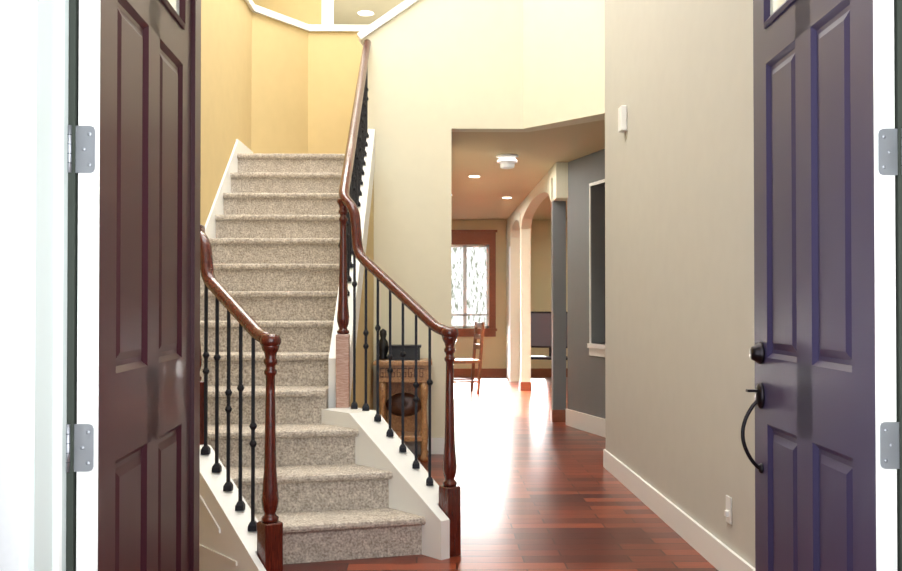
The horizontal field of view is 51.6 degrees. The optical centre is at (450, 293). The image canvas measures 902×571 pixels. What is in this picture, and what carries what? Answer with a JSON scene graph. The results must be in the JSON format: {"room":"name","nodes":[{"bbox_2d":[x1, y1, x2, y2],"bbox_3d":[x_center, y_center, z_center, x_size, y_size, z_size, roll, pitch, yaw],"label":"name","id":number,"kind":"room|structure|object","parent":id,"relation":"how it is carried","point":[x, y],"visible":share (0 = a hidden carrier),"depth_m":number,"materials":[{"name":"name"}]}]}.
{"room":"entrance hall","nodes":[
{"label":"entrance hall","id":0,"kind":"room"},
{"bbox_2d":[200,0,367,225],"bbox_3d":[-1.218,-0.641,5.550,1.350,3.900,7.085,0,-1,-1],"label":"wall","id":1,"kind":"structure","parent":0,"point":[272,82],"depth_m":8.44,"materials":[{"name":"yellow paint"}]},
{"bbox_2d":[253,0,333,24],"bbox_3d":[-2.266,-2.896,10.990,1.740,2.650,0.175,0,-1,-1],"label":"wall","id":2,"kind":"structure","parent":0,"point":[314,11],"depth_m":10.91,"materials":[{"name":"yellow"}]},
{"bbox_2d":[334,0,403,24],"bbox_3d":[0.439,-4.319,9.179,9.000,0.150,14.385,0,-1,-1],"label":"ceiling","id":3,"kind":"structure","parent":0,"point":[346,12],"depth_m":13.76,"materials":[{"name":"beige paint"}]},
{"bbox_2d":[358,11,373,15],"bbox_3d":[-1.272,-4.179,13.939,0.240,0.008,0.240,0,-1,-1],"label":"recessed light","id":4,"kind":"object","parent":3,"relation":"in","point":[366,13],"visible":1,"depth_m":13.93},
{"bbox_2d":[357,0,550,437],"bbox_3d":[0.267,-1.461,7.896,2.111,5.600,0.230,0,-1,-1],"label":"wall","id":5,"kind":"structure","parent":0,"point":[439,71],"depth_m":7.82,"materials":[{"name":"white"}]},
{"bbox_2d":[404,438,444,453],"bbox_3d":[-0.360,1.272,7.852,0.755,0.135,0.165,0,-1,-1],"label":"baseboard","id":6,"kind":"structure","parent":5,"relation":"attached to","point":[437,445],"depth_m":7.77,"materials":[{"name":"white wood"}]},
{"bbox_2d":[283,377,717,570],"bbox_3d":[0.433,1.399,9.398,11.000,0.080,21.000,0,-1,-1],"label":"floor","id":7,"kind":"structure","parent":0,"point":[540,491],"depth_m":5.81,"materials":[{"name":"brown wood"}]},
{"bbox_2d":[199,39,460,570],"bbox_3d":[-0.866,-0.411,6.321,1.766,3.461,5.030,0,-1,-1],"label":"staircase","id":8,"kind":"structure","parent":7,"relation":"on","point":[307,455],"depth_m":5.13,"materials":[{"name":"carpet"}]},
{"bbox_2d":[373,329,431,461],"bbox_3d":[-0.384,0.810,7.560,0.465,1.051,0.400,0,-1,-1],"label":"console table","id":9,"kind":"object","parent":7,"relation":"on","point":[409,395],"visible":0.75,"depth_m":7.46,"materials":[{"name":"brown wood"}]},
{"bbox_2d":[454,322,484,393],"bbox_3d":[0.165,0.908,13.207,0.530,1.000,0.460,0,-1,-11],"label":"dining chair","id":10,"kind":"object","parent":7,"relation":"on","point":[473,360],"visible":0.69,"depth_m":13.04,"materials":[{"name":"brown wood"}]},
{"bbox_2d":[506,162,567,421],"bbox_3d":[1.088,0.044,12.889,0.182,2.720,6.480,0,-1,-1],"label":"arcade","id":11,"kind":"object","parent":7,"relation":"on","point":[552,184],"visible":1,"depth_m":12.69,"materials":[{"name":"beige paint"}]},
{"bbox_2d":[531,311,567,359],"bbox_3d":[1.608,0.860,14.929,1.000,1.141,0.400,0,-1,24],"label":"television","id":12,"kind":"object","parent":7,"relation":"on","point":[540,329],"visible":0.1,"depth_m":14.96,"materials":[{"name":"black plastic"}]},
{"bbox_2d":[451,220,567,368],"bbox_3d":[0.304,0.086,16.189,9.000,2.720,0.150,0,-1,-1],"label":"wall","id":13,"kind":"structure","parent":0,"point":[494,353],"depth_m":16.13,"materials":[{"name":"beige paint"}]},
{"bbox_2d":[451,247,485,325],"bbox_3d":[-0.194,-0.118,16.230,2.105,1.650,0.005,0,-1,-1],"label":"window","id":14,"kind":"structure","parent":13,"relation":"in","point":[476,280],"depth_m":16.24,"materials":[{"name":"glass"}]},
{"bbox_2d":[451,230,496,336],"bbox_3d":[-0.192,-0.175,16.108,1.985,1.840,0.140,0,-1,-1],"label":"window frame","id":15,"kind":"structure","parent":13,"relation":"in","point":[464,239],"depth_m":16.10,"materials":[{"name":"red wood"}]},
{"bbox_2d":[454,368,567,376],"bbox_3d":[0.306,1.370,16.090,9.000,0.150,0.014,0,-1,-1],"label":"baseboard","id":16,"kind":"structure","parent":13,"relation":"attached to","point":[540,372],"depth_m":16.09,"materials":[{"name":"red wood"}]},
{"bbox_2d":[451,120,604,219],"bbox_3d":[0.389,-1.432,11.789,9.000,0.197,9.090,0,-1,-1],"label":"ceiling","id":17,"kind":"structure","parent":0,"point":[540,153],"depth_m":9.77,"materials":[{"name":"beige paint"}]},
{"bbox_2d":[496,154,517,168],"bbox_3d":[0.557,-1.301,9.235,0.220,0.125,0.220,0,-1,-1],"label":"smoke detector","id":18,"kind":"object","parent":17,"relation":"attached to","point":[506,161],"visible":1,"depth_m":9.17,"materials":[{"name":"white plastic"}]},
{"bbox_2d":[521,0,604,127],"bbox_3d":[0.970,-2.826,7.512,0.720,2.880,0.600,0,-1,-1],"label":"wall","id":19,"kind":"structure","parent":0,"point":[563,41],"depth_m":7.53,"materials":[{"name":"white"}]},
{"bbox_2d":[567,149,604,418],"bbox_3d":[1.676,-0.008,8.821,0.440,2.720,1.893,0,-1,-16],"label":"wall","id":20,"kind":"structure","parent":0,"point":[586,382],"depth_m":9.23,"materials":[{"name":"grey paint"}]},
{"bbox_2d":[566,409,605,437],"bbox_3d":[1.454,1.266,8.768,0.502,0.170,1.886,0,-1,-1],"label":"baseboard","id":21,"kind":"structure","parent":20,"relation":"attached to","point":[592,424],"depth_m":9.16,"materials":[{"name":"white wood"}]},
{"bbox_2d":[587,179,604,356],"bbox_3d":[1.657,-0.239,8.744,0.420,1.680,0.910,0,-1,-16],"label":"trim","id":22,"kind":"structure","parent":20,"relation":"attached to","point":[598,349],"depth_m":9.10,"materials":[{"name":"white wood"}]},
{"bbox_2d":[605,0,754,567],"bbox_3d":[1.332,-1.502,4.634,0.195,5.600,5.135,0,-1,-1],"label":"wall","id":23,"kind":"structure","parent":0,"point":[679,271],"depth_m":5.00,"materials":[{"name":"beige paint"}]},
{"bbox_2d":[618,105,626,132],"bbox_3d":[1.184,-1.204,6.445,0.044,0.170,0.100,0,-1,-1],"label":"sensor","id":24,"kind":"object","parent":23,"relation":"attached to","point":[622,118],"visible":1,"depth_m":6.40,"materials":[{"name":"white plastic"}]},
{"bbox_2d":[603,449,754,570],"bbox_3d":[1.302,1.230,4.605,0.166,0.135,5.145,0,-1,-1],"label":"baseboard","id":25,"kind":"structure","parent":23,"relation":"attached to","point":[714,551],"depth_m":5.02,"materials":[{"name":"white wood"}]},
{"bbox_2d":[724,495,731,524],"bbox_3d":[1.257,0.983,4.248,0.019,0.120,0.072,0,-1,-1],"label":"electrical outlet plate","id":26,"kind":"object","parent":23,"relation":"in","point":[728,512],"visible":0.96,"depth_m":4.24,"materials":[{"name":"white plastic"}]},
{"bbox_3d":[0.075,-1.537,1.967,8.000,5.600,0.140,0,-1,-1],"label":"wall","id":27,"kind":"structure","parent":0,"visible":0},
{"bbox_2d":[66,0,200,570],"bbox_3d":[-0.811,0.044,2.505,0.091,2.428,1.009,0,-1,-1],"label":"door leaf","id":28,"kind":"structure","parent":27,"relation":"in","point":[137,425],"depth_m":2.34,"materials":[{"name":"brown"}]},
{"bbox_2d":[0,0,901,570],"bbox_3d":[0.075,-0.017,1.948,2.160,2.560,0.250,0,-1,-1],"label":"door frame","id":29,"kind":"structure","parent":27,"relation":"attached to","point":[38,218],"depth_m":1.87,"materials":[{"name":"grey wood"}]},
{"bbox_2d":[741,0,901,570],"bbox_3d":[0.947,0.044,2.479,0.112,2.428,0.890,0,-1,-1],"label":"door leaf","id":30,"kind":"structure","parent":27,"relation":"in","point":[826,462],"depth_m":2.35,"materials":[{"name":"purple wood"}]}
]}

